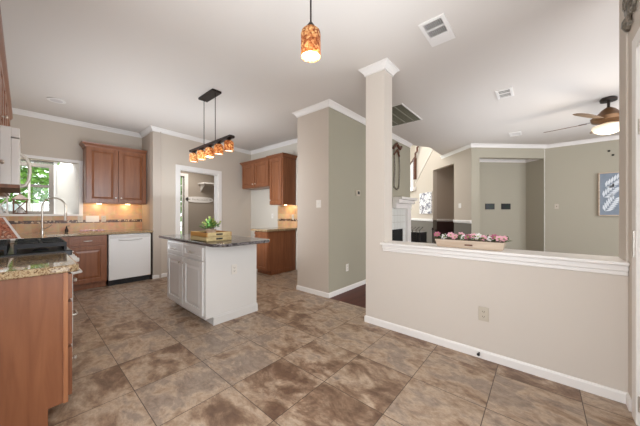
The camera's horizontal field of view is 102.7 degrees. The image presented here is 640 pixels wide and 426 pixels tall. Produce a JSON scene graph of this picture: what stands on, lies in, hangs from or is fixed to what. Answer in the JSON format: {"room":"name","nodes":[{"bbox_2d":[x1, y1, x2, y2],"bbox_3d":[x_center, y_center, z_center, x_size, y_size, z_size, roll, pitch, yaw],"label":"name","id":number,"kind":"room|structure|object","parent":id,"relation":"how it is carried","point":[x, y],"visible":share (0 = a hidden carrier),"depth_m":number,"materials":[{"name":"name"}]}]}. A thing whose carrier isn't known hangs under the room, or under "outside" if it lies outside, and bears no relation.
{"room":"kitchen","nodes":[
{"label":"kitchen","id":0,"kind":"room"},
{"bbox_2d":[54,164,78,213],"bbox_3d":[-4.909,-0.435,4.413,0.600,0.950,1.140,0,0,41],"label":"wall","id":1,"kind":"structure","parent":0,"point":[66,177],"depth_m":4.69,"materials":[{"name":"white paint"}]},
{"bbox_2d":[0,197,9,213],"bbox_3d":[-5.079,-0.176,4.064,0.184,0.360,0.184,0,0,41],"label":"lantern","id":2,"kind":"object","parent":1,"relation":"on","point":[6,199],"visible":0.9,"depth_m":4.06,"materials":[{"name":"white"}]},
{"bbox_2d":[11,194,28,213],"bbox_3d":[-4.945,-0.164,4.219,0.184,0.335,0.184,0,0,41],"label":"lantern","id":3,"kind":"object","parent":1,"relation":"on","point":[19,210],"visible":0.98,"depth_m":4.19,"materials":[{"name":"brown wood"}]},
{"bbox_2d":[3,161,53,213],"bbox_3d":[-5.178,-0.452,4.447,0.050,0.913,0.760,0,0,41],"label":"window","id":4,"kind":"structure","parent":1,"relation":"in","point":[50,186],"depth_m":4.67,"materials":[{"name":"white wood"}]},
{"bbox_2d":[28,183,29,210],"bbox_3d":[-5.103,-0.445,4.488,0.010,0.790,0.030,0,0,41],"label":"window frame","id":5,"kind":"structure","parent":4,"relation":"attached to","point":[29,183],"depth_m":4.49,"materials":[{"name":"white wood"}]},
{"bbox_2d":[0,114,141,233],"bbox_3d":[-4.646,-0.210,4.695,0.630,2.900,2.190,0,0,41],"label":"wall","id":6,"kind":"structure","parent":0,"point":[38,137],"depth_m":4.51,"materials":[{"name":"beige paint"}]},
{"bbox_2d":[78,216,82,221],"bbox_3d":[-4.318,0.090,4.609,0.008,0.115,0.070,0,0,41],"label":"electrical outlet","id":7,"kind":"object","parent":6,"relation":"attached to","point":[80,218],"visible":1,"depth_m":4.61,"materials":[{"name":"beige plastic"}]},
{"bbox_2d":[86,216,98,221],"bbox_3d":[-4.208,0.090,4.732,0.014,0.115,0.185,0,0,41],"label":"light switch","id":8,"kind":"object","parent":6,"relation":"attached to","point":[88,218],"visible":1,"depth_m":4.73,"materials":[{"name":"beige plastic"}]},
{"bbox_2d":[101,216,105,221],"bbox_3d":[-4.105,0.090,4.855,0.008,0.115,0.070,0,0,41],"label":"electrical outlet","id":9,"kind":"object","parent":6,"relation":"attached to","point":[103,218],"visible":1,"depth_m":4.85,"materials":[{"name":"beige plastic"}]},
{"bbox_2d":[79,141,146,204],"bbox_3d":[-3.886,-0.717,4.841,0.360,1.077,0.955,0,0,41],"label":"upper cabinet","id":10,"kind":"object","parent":6,"relation":"attached to","point":[112,174],"visible":1,"depth_m":4.71,"materials":[{"name":"brown wood"}]},
{"bbox_2d":[142,131,160,277],"bbox_3d":[-3.461,-0.210,5.210,0.850,2.900,0.140,0,0,41],"label":"wall","id":11,"kind":"structure","parent":0,"point":[156,135],"depth_m":4.95,"materials":[{"name":"beige paint"}]},
{"bbox_2d":[152,273,166,278],"bbox_3d":[-3.076,1.204,5.048,0.033,0.073,0.428,0,0,34],"label":"baseboard","id":12,"kind":"structure","parent":11,"relation":"attached to","point":[162,274],"depth_m":4.95,"materials":[{"name":"white"}]},
{"bbox_2d":[12,108,296,154],"bbox_3d":[-0.854,-1.621,4.748,5.100,0.078,6.930,0,0,41],"label":"crown molding","id":13,"kind":"structure","parent":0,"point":[150,128],"depth_m":4.99,"materials":[{"name":"white wood"}]},
{"bbox_2d":[181,171,213,233],"bbox_3d":[-3.846,-0.060,7.288,0.150,2.600,2.800,0,0,41],"label":"wall","id":14,"kind":"structure","parent":0,"point":[198,213],"depth_m":7.50,"materials":[{"name":"beige paint"}]},
{"bbox_2d":[181,176,182,233],"bbox_3d":[-3.971,0.090,7.151,0.040,2.300,0.270,0,0,41],"label":"window","id":15,"kind":"structure","parent":14,"relation":"in","point":[182,176],"depth_m":7.22,"materials":[{"name":"white"}]},
{"bbox_2d":[181,173,187,233],"bbox_3d":[-3.904,0.050,7.106,0.040,2.380,0.450,0,0,41],"label":"door","id":16,"kind":"structure","parent":14,"relation":"in","point":[182,174],"depth_m":7.21,"materials":[{"name":"white wood"}]},
{"bbox_2d":[186,197,212,202],"bbox_3d":[-3.533,-0.420,7.519,0.023,0.170,0.800,0,0,41],"label":"shelf","id":17,"kind":"object","parent":14,"relation":"attached to","point":[190,199],"visible":1,"depth_m":7.51,"materials":[{"name":"white wood"}]},
{"bbox_2d":[198,182,213,191],"bbox_3d":[-3.187,-0.780,7.630,0.400,0.240,0.720,0,0,41],"label":"wire shelf","id":18,"kind":"object","parent":14,"relation":"attached to","point":[202,184],"visible":0.53,"depth_m":7.45,"materials":[{"name":"white metal"}]},
{"bbox_2d":[150,131,250,274],"bbox_3d":[-2.569,-0.210,5.897,0.130,2.900,2.375,0,0,34],"label":"wall","id":19,"kind":"structure","parent":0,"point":[236,200],"depth_m":5.55,"materials":[{"name":"beige paint"}]},
{"bbox_2d":[176,164,221,233],"bbox_3d":[-2.698,0.113,5.691,0.150,2.255,1.060,0,0,34],"label":"door frame","id":20,"kind":"structure","parent":19,"relation":"attached to","point":[217,175],"depth_m":5.75,"materials":[{"name":"white wood"}]},
{"bbox_2d":[251,143,296,269],"bbox_3d":[-1.165,-0.210,6.338,1.950,2.900,0.130,0,0,41],"label":"wall","id":21,"kind":"structure","parent":0,"point":[261,209],"depth_m":6.43,"materials":[{"name":"beige paint"}]},
{"bbox_2d":[240,157,269,189],"bbox_3d":[-1.486,-0.958,6.253,1.125,0.655,0.390,0,0,41],"label":"upper cabinet","id":22,"kind":"object","parent":21,"relation":"attached to","point":[255,173],"visible":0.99,"depth_m":6.08,"materials":[{"name":"brown wood"}]},
{"bbox_2d":[266,152,296,204],"bbox_3d":[-0.850,-0.738,5.677,0.560,1.095,0.430,0,0,41],"label":"upper cabinet","id":23,"kind":"object","parent":21,"relation":"attached to","point":[282,165],"visible":1,"depth_m":5.53,"materials":[{"name":"brown wood"}]},
{"bbox_2d":[278,205,296,227],"bbox_3d":[-0.742,0.060,5.879,0.690,0.500,0.014,0,0,41],"label":"backsplash","id":24,"kind":"structure","parent":21,"relation":"attached to","point":[285,213],"depth_m":5.87,"materials":[{"name":"tile"}]},
{"bbox_2d":[0,0,618,154],"bbox_3d":[0.787,-1.720,2.822,10.500,0.120,11.700,0,0,41],"label":"ceiling","id":25,"kind":"structure","parent":0,"point":[128,65],"depth_m":2.86,"materials":[{"name":"beige paint"}]},
{"bbox_2d":[46,97,65,103],"bbox_3d":[-3.838,-1.653,3.726,0.200,0.014,0.200,0,0,41],"label":"recessed light","id":26,"kind":"object","parent":25,"relation":"in","point":[52,99],"visible":1,"depth_m":3.71,"materials":[{"name":"white plastic"}]},
{"bbox_2d":[189,88,234,162],"bbox_3d":[-1.536,-1.226,3.560,1.180,0.868,0.130,0,0,41],"label":"chandelier","id":27,"kind":"object","parent":25,"relation":"hanging from","point":[209,152],"visible":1,"depth_m":3.49,"materials":[{"name":"orange glass"}]},
{"bbox_2d":[301,0,320,62],"bbox_3d":[-0.062,-1.360,1.725,0.132,0.600,0.132,0,0,41],"label":"pendant lamp","id":28,"kind":"object","parent":25,"relation":"hanging from","point":[310,34],"visible":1,"depth_m":1.68,"materials":[{"name":"orange glass"}]},
{"bbox_2d":[302,51,319,60],"bbox_3d":[-0.062,-1.073,1.725,0.123,0.006,0.123,0,0,41],"label":"diffuser","id":29,"kind":"object","parent":28,"relation":"attached to","point":[306,55],"depth_m":1.73,"materials":[{"name":"beige glass"}]},
{"bbox_2d":[392,103,422,126],"bbox_3d":[1.296,-1.654,4.338,0.570,0.012,0.880,0,0,41],"label":"ceiling vent","id":30,"kind":"object","parent":25,"relation":"in","point":[401,114],"visible":0.61,"depth_m":4.31,"materials":[{"name":"white metal"}]},
{"bbox_2d":[418,13,454,46],"bbox_3d":[1.064,-1.654,2.318,0.210,0.012,0.380,0,0,41],"label":"ceiling vent","id":31,"kind":"object","parent":25,"relation":"in","point":[437,30],"visible":1,"depth_m":2.30,"materials":[{"name":"white metal"}]},
{"bbox_2d":[495,87,513,99],"bbox_3d":[2.535,-1.654,3.512,0.185,0.012,0.310,0,0,41],"label":"ceiling vent","id":32,"kind":"object","parent":25,"relation":"in","point":[507,92],"visible":1,"depth_m":3.50,"materials":[{"name":"white metal"}]},
{"bbox_2d":[509,131,521,136],"bbox_3d":[4.045,-1.654,5.294,0.200,0.012,0.300,0,0,41],"label":"ceiling vent","id":33,"kind":"object","parent":25,"relation":"in","point":[518,133],"visible":1,"depth_m":5.26,"materials":[{"name":"white"}]},
{"bbox_2d":[543,96,618,134],"bbox_3d":[4.138,-1.403,3.701,1.366,0.515,1.343,0,0,41],"label":"ceiling fan","id":34,"kind":"object","parent":25,"relation":"hanging from","point":[607,120],"visible":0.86,"depth_m":3.59,"materials":[{"name":"brown wood"}]},
{"bbox_2d":[297,107,328,292],"bbox_3d":[0.894,-0.210,5.168,0.656,2.900,3.110,0,0,41],"label":"wall column","id":35,"kind":"structure","parent":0,"point":[312,128],"depth_m":3.97,"materials":[{"name":"beige paint"}]},
{"bbox_2d":[316,200,320,207],"bbox_3d":[-0.024,-0.155,3.896,0.092,0.115,0.014,0,0,41],"label":"light switch","id":36,"kind":"object","parent":35,"relation":"attached to","point":[318,202],"visible":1,"depth_m":3.90,"materials":[{"name":"beige plastic"}]},
{"bbox_2d":[296,279,365,297],"bbox_3d":[1.039,1.204,5.332,0.684,0.073,3.572,0,0,41],"label":"baseboard","id":37,"kind":"structure","parent":35,"relation":"attached to","point":[301,288],"depth_m":4.01,"materials":[{"name":"white wood"}]},
{"bbox_2d":[292,99,412,147],"bbox_3d":[1.022,-1.621,5.313,0.784,0.078,3.622,0,0,41],"label":"crown molding","id":38,"kind":"structure","parent":35,"relation":"attached to","point":[327,103],"depth_m":4.06,"materials":[{"name":"white wood"}]},
{"bbox_2d":[48,269,637,425],"bbox_3d":[-1.595,1.290,3.889,10.500,0.100,10.200,0,0,41],"label":"floor","id":39,"kind":"structure","parent":0,"point":[302,358],"depth_m":1.94,"materials":[{"name":"tile"}]},
{"bbox_2d":[0,272,77,425],"bbox_3d":[-1.973,0.797,1.582,0.706,0.885,0.642,0,0,41],"label":"base cabinet","id":40,"kind":"object","parent":39,"relation":"on","point":[36,314],"visible":0.97,"depth_m":1.46,"materials":[{"name":"brown wood"}]},
{"bbox_2d":[0,252,78,280],"bbox_3d":[-1.974,0.330,1.581,0.755,0.044,0.639,0,0,41],"label":"countertop","id":41,"kind":"structure","parent":40,"relation":"on","point":[15,267],"depth_m":1.54,"materials":[{"name":"beige stone"}]},
{"bbox_2d":[0,237,81,351],"bbox_3d":[-2.517,0.734,2.119,0.760,1.012,0.736,0,0,41],"label":"gas range","id":42,"kind":"object","parent":39,"relation":"on","point":[27,246],"visible":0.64,"depth_m":2.07,"materials":[{"name":"black metal"}]},
{"bbox_2d":[0,246,71,257],"bbox_3d":[-2.535,0.315,2.098,0.760,0.040,0.660,0,0,41],"label":"cooktop","id":43,"kind":"object","parent":42,"relation":"in","point":[10,252],"depth_m":2.05,"materials":[{"name":"black metal"}]},
{"bbox_2d":[70,268,81,332],"bbox_3d":[-2.321,0.715,2.346,0.740,0.530,0.136,0,0,41],"label":"oven","id":44,"kind":"object","parent":42,"relation":"in","point":[79,270],"depth_m":2.11,"materials":[{"name":"white metal"}]},
{"bbox_2d":[60,235,106,290],"bbox_3d":[-4.166,0.797,4.223,0.733,0.885,0.905,0,0,41],"label":"base cabinet","id":45,"kind":"object","parent":39,"relation":"on","point":[91,250],"visible":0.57,"depth_m":4.19,"materials":[{"name":"brown wood"}]},
{"bbox_2d":[106,233,150,285],"bbox_3d":[-3.637,0.797,4.801,0.719,0.885,0.620,0,0,41],"label":"dishwasher","id":46,"kind":"object","parent":39,"relation":"on","point":[128,255],"visible":0.94,"depth_m":4.57,"materials":[{"name":"white metal"}]},
{"bbox_2d":[149,233,151,278],"bbox_3d":[-3.447,0.797,5.073,0.650,0.885,0.030,0,0,41],"label":"end panel","id":47,"kind":"object","parent":39,"relation":"on","point":[150,275],"visible":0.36,"depth_m":4.86,"materials":[{"name":"black"}]},
{"bbox_2d":[167,240,257,325],"bbox_3d":[-1.463,0.792,3.376,1.132,0.895,0.723,0,0,41],"label":"kitchen island","id":48,"kind":"object","parent":39,"relation":"on","point":[201,280],"visible":0.96,"depth_m":3.02,"materials":[{"name":"white paint"}]},
{"bbox_2d":[159,234,269,246],"bbox_3d":[-1.450,0.328,3.407,1.710,0.035,0.720,0,0,41],"label":"island countertop","id":49,"kind":"structure","parent":48,"relation":"on","point":[236,240],"depth_m":2.99,"materials":[{"name":"stone"}]},
{"bbox_2d":[191,236,231,241],"bbox_3d":[-1.307,0.284,3.065,0.415,0.050,0.300,0,0,41],"label":"wooden tray","id":50,"kind":"object","parent":49,"relation":"on","point":[197,238],"visible":0.8,"depth_m":2.93,"materials":[{"name":"beige wood"}]},
{"bbox_2d":[191,230,231,236],"bbox_3d":[-1.307,0.234,3.065,0.415,0.050,0.300,0,0,41],"label":"wooden tray","id":51,"kind":"object","parent":50,"relation":"on","point":[217,233],"visible":0.91,"depth_m":2.95,"materials":[{"name":"brown wood"}]},
{"bbox_2d":[199,216,220,232],"bbox_3d":[-1.315,0.133,3.082,0.259,0.231,0.270,0,0,41],"label":"potted plant","id":52,"kind":"object","parent":51,"relation":"in","point":[211,223],"visible":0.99,"depth_m":3.06,"materials":[{"name":"green plant"}]},
{"bbox_2d":[232,264,236,273],"bbox_3d":[-1.015,0.655,3.031,0.008,0.115,0.070,0,0,41],"label":"electrical outlet","id":53,"kind":"object","parent":48,"relation":"attached to","point":[234,267],"visible":1,"depth_m":3.03,"materials":[{"name":"beige plastic"}]},
{"bbox_2d":[254,230,295,274],"bbox_3d":[-0.974,0.797,5.526,0.440,0.885,0.811,0,0,41],"label":"base cabinet","id":54,"kind":"object","parent":39,"relation":"on","point":[277,256],"visible":0.88,"depth_m":5.32,"materials":[{"name":"brown wood"}]},
{"bbox_2d":[251,227,296,231],"bbox_3d":[-0.995,0.332,5.548,0.560,0.044,0.815,0,0,41],"label":"countertop","id":55,"kind":"structure","parent":54,"relation":"on","point":[273,228],"depth_m":5.40,"materials":[{"name":"beige stone"}]},
{"bbox_2d":[330,284,365,307],"bbox_3d":[3.747,1.290,5.485,9.500,0.100,7.800,0,0,41],"label":"floor","id":56,"kind":"structure","parent":0,"point":[356,296],"depth_m":3.80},
{"bbox_2d":[392,197,417,241],"bbox_3d":[1.614,0.440,5.332,0.210,1.600,1.780,0,0,41],"label":"fireplace","id":57,"kind":"object","parent":56,"relation":"on","point":[402,206],"visible":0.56,"depth_m":5.65,"materials":[{"name":"white"}]},
{"bbox_2d":[393,197,417,208],"bbox_3d":[1.901,-0.240,5.665,0.210,0.240,0.900,0,0,41],"label":"mantel shelf","id":58,"kind":"object","parent":57,"relation":"attached to","point":[398,202],"depth_m":5.51,"materials":[{"name":"white wood"}]},
{"bbox_2d":[411,227,436,242],"bbox_3d":[2.473,0.776,6.243,0.680,0.928,0.419,0,0,41],"label":"rack","id":59,"kind":"object","parent":56,"relation":"on","point":[416,236],"visible":0.41,"depth_m":6.16,"materials":[{"name":"black metal"}]},
{"bbox_2d":[411,231,426,242],"bbox_3d":[2.373,0.690,6.341,0.400,0.500,0.400,0,0,41],"label":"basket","id":60,"kind":"object","parent":59,"relation":"on","point":[416,236],"depth_m":6.16,"materials":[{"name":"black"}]},
{"bbox_2d":[329,107,409,292],"bbox_3d":[1.145,-0.210,4.954,0.004,2.900,3.106,0,0,41],"label":"wall","id":61,"kind":"structure","parent":0,"point":[347,136],"depth_m":4.18,"materials":[{"name":"beige paint"}]},
{"bbox_2d":[392,142,402,189],"bbox_3d":[1.671,-1.018,5.506,0.070,1.023,0.436,0,0,41],"label":"wall ornament","id":62,"kind":"object","parent":61,"relation":"attached to","point":[396,143],"visible":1,"depth_m":5.45,"materials":[{"name":"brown metal"}]},
{"bbox_2d":[410,145,415,186],"bbox_3d":[4.107,-1.785,10.222,4.850,3.950,0.160,0,0,41],"label":"wall","id":63,"kind":"structure","parent":0,"point":[412,149],"depth_m":10.41,"materials":[{"name":"beige paint"}]},
{"bbox_2d":[410,148,470,243],"bbox_3d":[3.519,-1.260,7.976,0.120,5.000,3.800,0,0,-4],"label":"wall","id":64,"kind":"structure","parent":0,"point":[427,180],"depth_m":7.22,"materials":[{"name":"beige paint"}]},
{"bbox_2d":[410,146,432,191],"bbox_3d":[3.345,-1.990,8.680,0.125,2.340,2.390,0,0,-4],"label":"staircase","id":65,"kind":"structure","parent":64,"relation":"attached to","point":[422,154],"depth_m":8.80,"materials":[{"name":"beige"}]},
{"bbox_2d":[411,218,432,220],"bbox_3d":[3.381,0.190,8.832,0.030,0.070,1.971,0,0,-4],"label":"trim","id":66,"kind":"structure","parent":64,"relation":"attached to","point":[418,219],"depth_m":8.55,"materials":[{"name":"white wood"}]},
{"bbox_2d":[419,192,431,213],"bbox_3d":[3.421,-0.350,8.294,0.030,0.680,0.790,0,0,-4],"label":"picture","id":67,"kind":"object","parent":64,"relation":"attached to","point":[425,199],"visible":1,"depth_m":8.26},
{"bbox_2d":[453,220,470,222],"bbox_3d":[3.557,0.190,6.423,0.030,0.070,0.697,0,0,-4],"label":"chair rail","id":68,"kind":"object","parent":64,"relation":"attached to","point":[454,221],"visible":1,"depth_m":6.39,"materials":[{"name":"white wood"}]},
{"bbox_2d":[437,165,453,237],"bbox_3d":[4.016,-0.210,7.348,0.780,2.900,1.282,0,0,-4],"label":"wall","id":69,"kind":"structure","parent":0,"point":[445,176],"depth_m":7.88,"materials":[{"name":"beige paint"}]},
{"bbox_2d":[437,219,453,220],"bbox_3d":[3.966,0.190,7.345,0.680,0.070,1.082,0,0,-4],"label":"trim","id":70,"kind":"structure","parent":69,"relation":"attached to","point":[437,219],"depth_m":7.85,"materials":[{"name":"white wood"}]},
{"bbox_2d":[366,0,627,392],"bbox_3d":[1.396,-0.210,2.327,2.129,2.900,0.191,0,0,41],"label":"wall","id":71,"kind":"structure","parent":0,"point":[568,322],"depth_m":2.11,"materials":[{"name":"beige paint"}]},
{"bbox_2d":[358,58,399,77],"bbox_3d":[0.679,-1.621,2.946,0.357,0.078,0.315,0,0,41],"label":"crown molding","id":72,"kind":"object","parent":71,"relation":"attached to","point":[385,63],"visible":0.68,"depth_m":2.85,"materials":[{"name":"white wood"}]},
{"bbox_2d":[478,306,488,321],"bbox_3d":[1.401,0.857,2.190,0.075,0.120,0.008,0,0,41],"label":"electrical outlet","id":73,"kind":"object","parent":71,"relation":"attached to","point":[483,312],"visible":1,"depth_m":2.19,"materials":[{"name":"beige plastic"}]},
{"bbox_2d":[364,315,631,411],"bbox_3d":[1.299,1.204,2.353,1.981,0.073,0.203,0,0,43],"label":"baseboard","id":74,"kind":"structure","parent":71,"relation":"attached to","point":[594,388],"depth_m":2.03,"materials":[{"name":"white wood"}]},
{"bbox_2d":[380,241,629,275],"bbox_3d":[1.408,0.357,2.318,1.760,0.095,0.290,0,0,41],"label":"trim ledge","id":75,"kind":"object","parent":71,"relation":"attached to","point":[612,265],"visible":0.94,"depth_m":2.01,"materials":[{"name":"white wood"}]},
{"bbox_2d":[434,231,509,250],"bbox_3d":[1.373,0.238,2.331,0.625,0.141,0.219,0,0,41],"label":"trough","id":76,"kind":"object","parent":75,"relation":"on","point":[494,242],"visible":1,"depth_m":2.28,"materials":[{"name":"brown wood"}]},
{"bbox_2d":[471,147,544,250],"bbox_3d":[4.550,-0.210,6.449,1.950,2.900,0.620,0,0,-4],"label":"wall niche","id":77,"kind":"object","parent":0,"point":[520,185],"visible":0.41,"depth_m":6.62,"materials":[{"name":"beige paint"}]},
{"bbox_2d":[485,204,494,208],"bbox_3d":[4.394,-0.195,6.616,0.240,0.150,0.027,0,0,-4],"label":"keypad","id":78,"kind":"object","parent":77,"relation":"attached to","point":[487,206],"visible":1,"depth_m":6.60,"materials":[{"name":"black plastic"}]},
{"bbox_2d":[501,204,510,208],"bbox_3d":[4.829,-0.195,6.644,0.240,0.150,0.027,0,0,-4],"label":"keypad","id":79,"kind":"object","parent":77,"relation":"attached to","point":[503,206],"visible":1,"depth_m":6.63,"materials":[{"name":"black plastic"}]},
{"bbox_2d":[480,159,537,162],"bbox_3d":[4.590,-1.381,6.452,1.630,0.078,0.380,0,0,-4],"label":"crown molding","id":80,"kind":"structure","parent":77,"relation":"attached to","point":[481,160],"depth_m":6.62,"materials":[{"name":"white wood"}]},
{"bbox_2d":[545,139,618,256],"bbox_3d":[6.982,-0.210,4.969,3.930,2.900,0.150,0,0,41],"label":"wall","id":81,"kind":"structure","parent":0,"point":[571,172],"depth_m":5.81,"materials":[{"name":"beige paint"}]},
{"bbox_2d":[440,135,618,158],"bbox_3d":[5.824,-1.621,5.307,6.181,0.078,1.134,0,0,31],"label":"crown molding","id":82,"kind":"structure","parent":81,"relation":"attached to","point":[616,137],"depth_m":6.07,"materials":[{"name":"white wood"}]},
{"bbox_2d":[598,172,618,215],"bbox_3d":[6.395,-0.427,5.344,0.790,0.935,0.049,0,0,41],"label":"picture","id":83,"kind":"object","parent":81,"relation":"attached to","point":[608,182],"visible":0.55,"depth_m":5.50,"materials":[{"name":"blue paper"}]},
{"bbox_2d":[628,0,639,398],"bbox_3d":[0.179,-0.210,-0.566,0.149,2.900,5.778,0,0,41],"label":"wall","id":84,"kind":"structure","parent":0,"point":[635,25],"depth_m":1.63,"materials":[{"name":"beige paint"}]},
{"bbox_2d":[621,0,636,31],"bbox_3d":[1.899,-1.413,1.567,0.035,0.488,0.391,0,0,41],"label":"metal wall art","id":85,"kind":"object","parent":84,"relation":"attached to","point":[628,6],"visible":1,"depth_m":1.61,"materials":[{"name":"grey metal"}]},
{"bbox_2d":[632,231,633,256],"bbox_3d":[1.879,0.177,1.535,0.006,0.155,0.020,0,0,41],"label":"plate","id":86,"kind":"object","parent":84,"relation":"attached to","point":[632,231],"visible":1,"depth_m":1.53,"materials":[{"name":"silver metal"}]},
{"bbox_2d":[632,27,639,425],"bbox_3d":[1.573,0.090,1.158,0.024,2.300,1.070,0,0,41],"label":"door frame","id":87,"kind":"structure","parent":84,"relation":"attached to","point":[636,41],"depth_m":1.50,"materials":[{"name":"white wood"}]},
{"bbox_2d":[638,118,639,412],"bbox_3d":[1.611,0.128,1.166,0.057,2.205,0.970,0,0,41],"label":"door","id":88,"kind":"structure","parent":84,"relation":"in","point":[639,118],"depth_m":1.49,"materials":[{"name":"white"}]},
{"bbox_3d":[-3.168,-0.210,2.069,5.100,2.900,0.150,0,0,41],"label":"wall","id":89,"kind":"structure","parent":0,"visible":0},
{"bbox_2d":[0,7,12,196],"bbox_3d":[-2.635,-0.713,1.952,3.540,1.005,0.333,0,0,41],"label":"upper cabinet","id":90,"kind":"object","parent":89,"relation":"attached to","point":[6,115],"visible":0.53,"depth_m":2.09,"materials":[{"name":"brown wood"}]},
{"bbox_2d":[0,125,31,193],"bbox_3d":[-2.601,-0.411,2.006,0.760,0.442,0.459,0,0,41],"label":"microwave","id":91,"kind":"object","parent":90,"relation":"attached to","point":[10,146],"visible":1,"depth_m":1.85,"materials":[{"name":"white plastic"},{"name":"dark glass"}]},
{"bbox_3d":[-3.535,0.798,2.930,1.820,0.885,0.640,0,0,41],"label":"base cabinet","id":92,"kind":"object","parent":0,"visible":0},
{"bbox_2d":[10,229,152,245],"bbox_3d":[-3.376,0.330,3.713,2.605,0.040,2.005,0,0,41],"label":"countertop","id":93,"kind":"structure","parent":92,"relation":"on","point":[127,231],"depth_m":4.21,"materials":[{"name":"beige stone"}]},
{"bbox_2d":[0,217,23,242],"bbox_3d":[-3.293,0.169,2.607,0.180,0.271,0.360,0,0,41],"label":"cookbook stand","id":94,"kind":"object","parent":93,"relation":"on","point":[7,231],"visible":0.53,"depth_m":2.65,"materials":[{"name":"white"}]},
{"bbox_2d":[39,197,66,233],"bbox_3d":[-4.282,0.020,4.105,0.338,0.580,0.059,0,0,-16],"label":"kitchen faucet","id":95,"kind":"object","parent":93,"relation":"on","point":[44,201],"visible":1,"depth_m":4.08,"materials":[{"name":"silver metal"}]},
{"bbox_2d":[79,229,104,231],"bbox_3d":[-3.925,0.284,4.411,0.266,0.040,0.308,0,0,41],"label":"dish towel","id":96,"kind":"object","parent":93,"relation":"on","point":[89,229],"visible":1,"depth_m":4.36,"materials":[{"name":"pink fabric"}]},
{"label":"outside","id":97,"kind":"structure","parent":0,"visible":0},
{"bbox_3d":[-10.659,1.390,10.530,14.100,0.100,26.000,0,0,41],"label":"ground","id":98,"kind":"structure","parent":97,"visible":0},
{"bbox_2d":[0,203,43,210],"bbox_3d":[-9.118,0.515,7.878,0.100,1.650,8.000,0,0,41],"label":"fence","id":99,"kind":"object","parent":98,"relation":"on","point":[10,206],"visible":0.02,"depth_m":7.70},
{"bbox_2d":[0,163,64,203],"bbox_3d":[-10.784,-1.119,8.393,3.724,4.925,3.686,0,0,41],"label":"tree","id":100,"kind":"object","parent":98,"relation":"on","point":[44,180],"visible":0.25,"depth_m":8.69,"materials":[{"name":"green plant"}]},
{"bbox_2d":[21,203,48,210],"bbox_3d":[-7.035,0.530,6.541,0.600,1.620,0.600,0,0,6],"label":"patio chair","id":101,"kind":"object","parent":98,"relation":"on","point":[36,206],"visible":0.13,"depth_m":6.58,"materials":[{"name":"white plastic"}]},
{"bbox_2d":[181,177,181,221],"bbox_3d":[-4.947,-0.484,10.725,2.292,3.657,2.269,0,0,41],"label":"tree","id":102,"kind":"object","parent":98,"relation":"on","point":[181,177],"visible":0.02,"depth_m":10.26,"materials":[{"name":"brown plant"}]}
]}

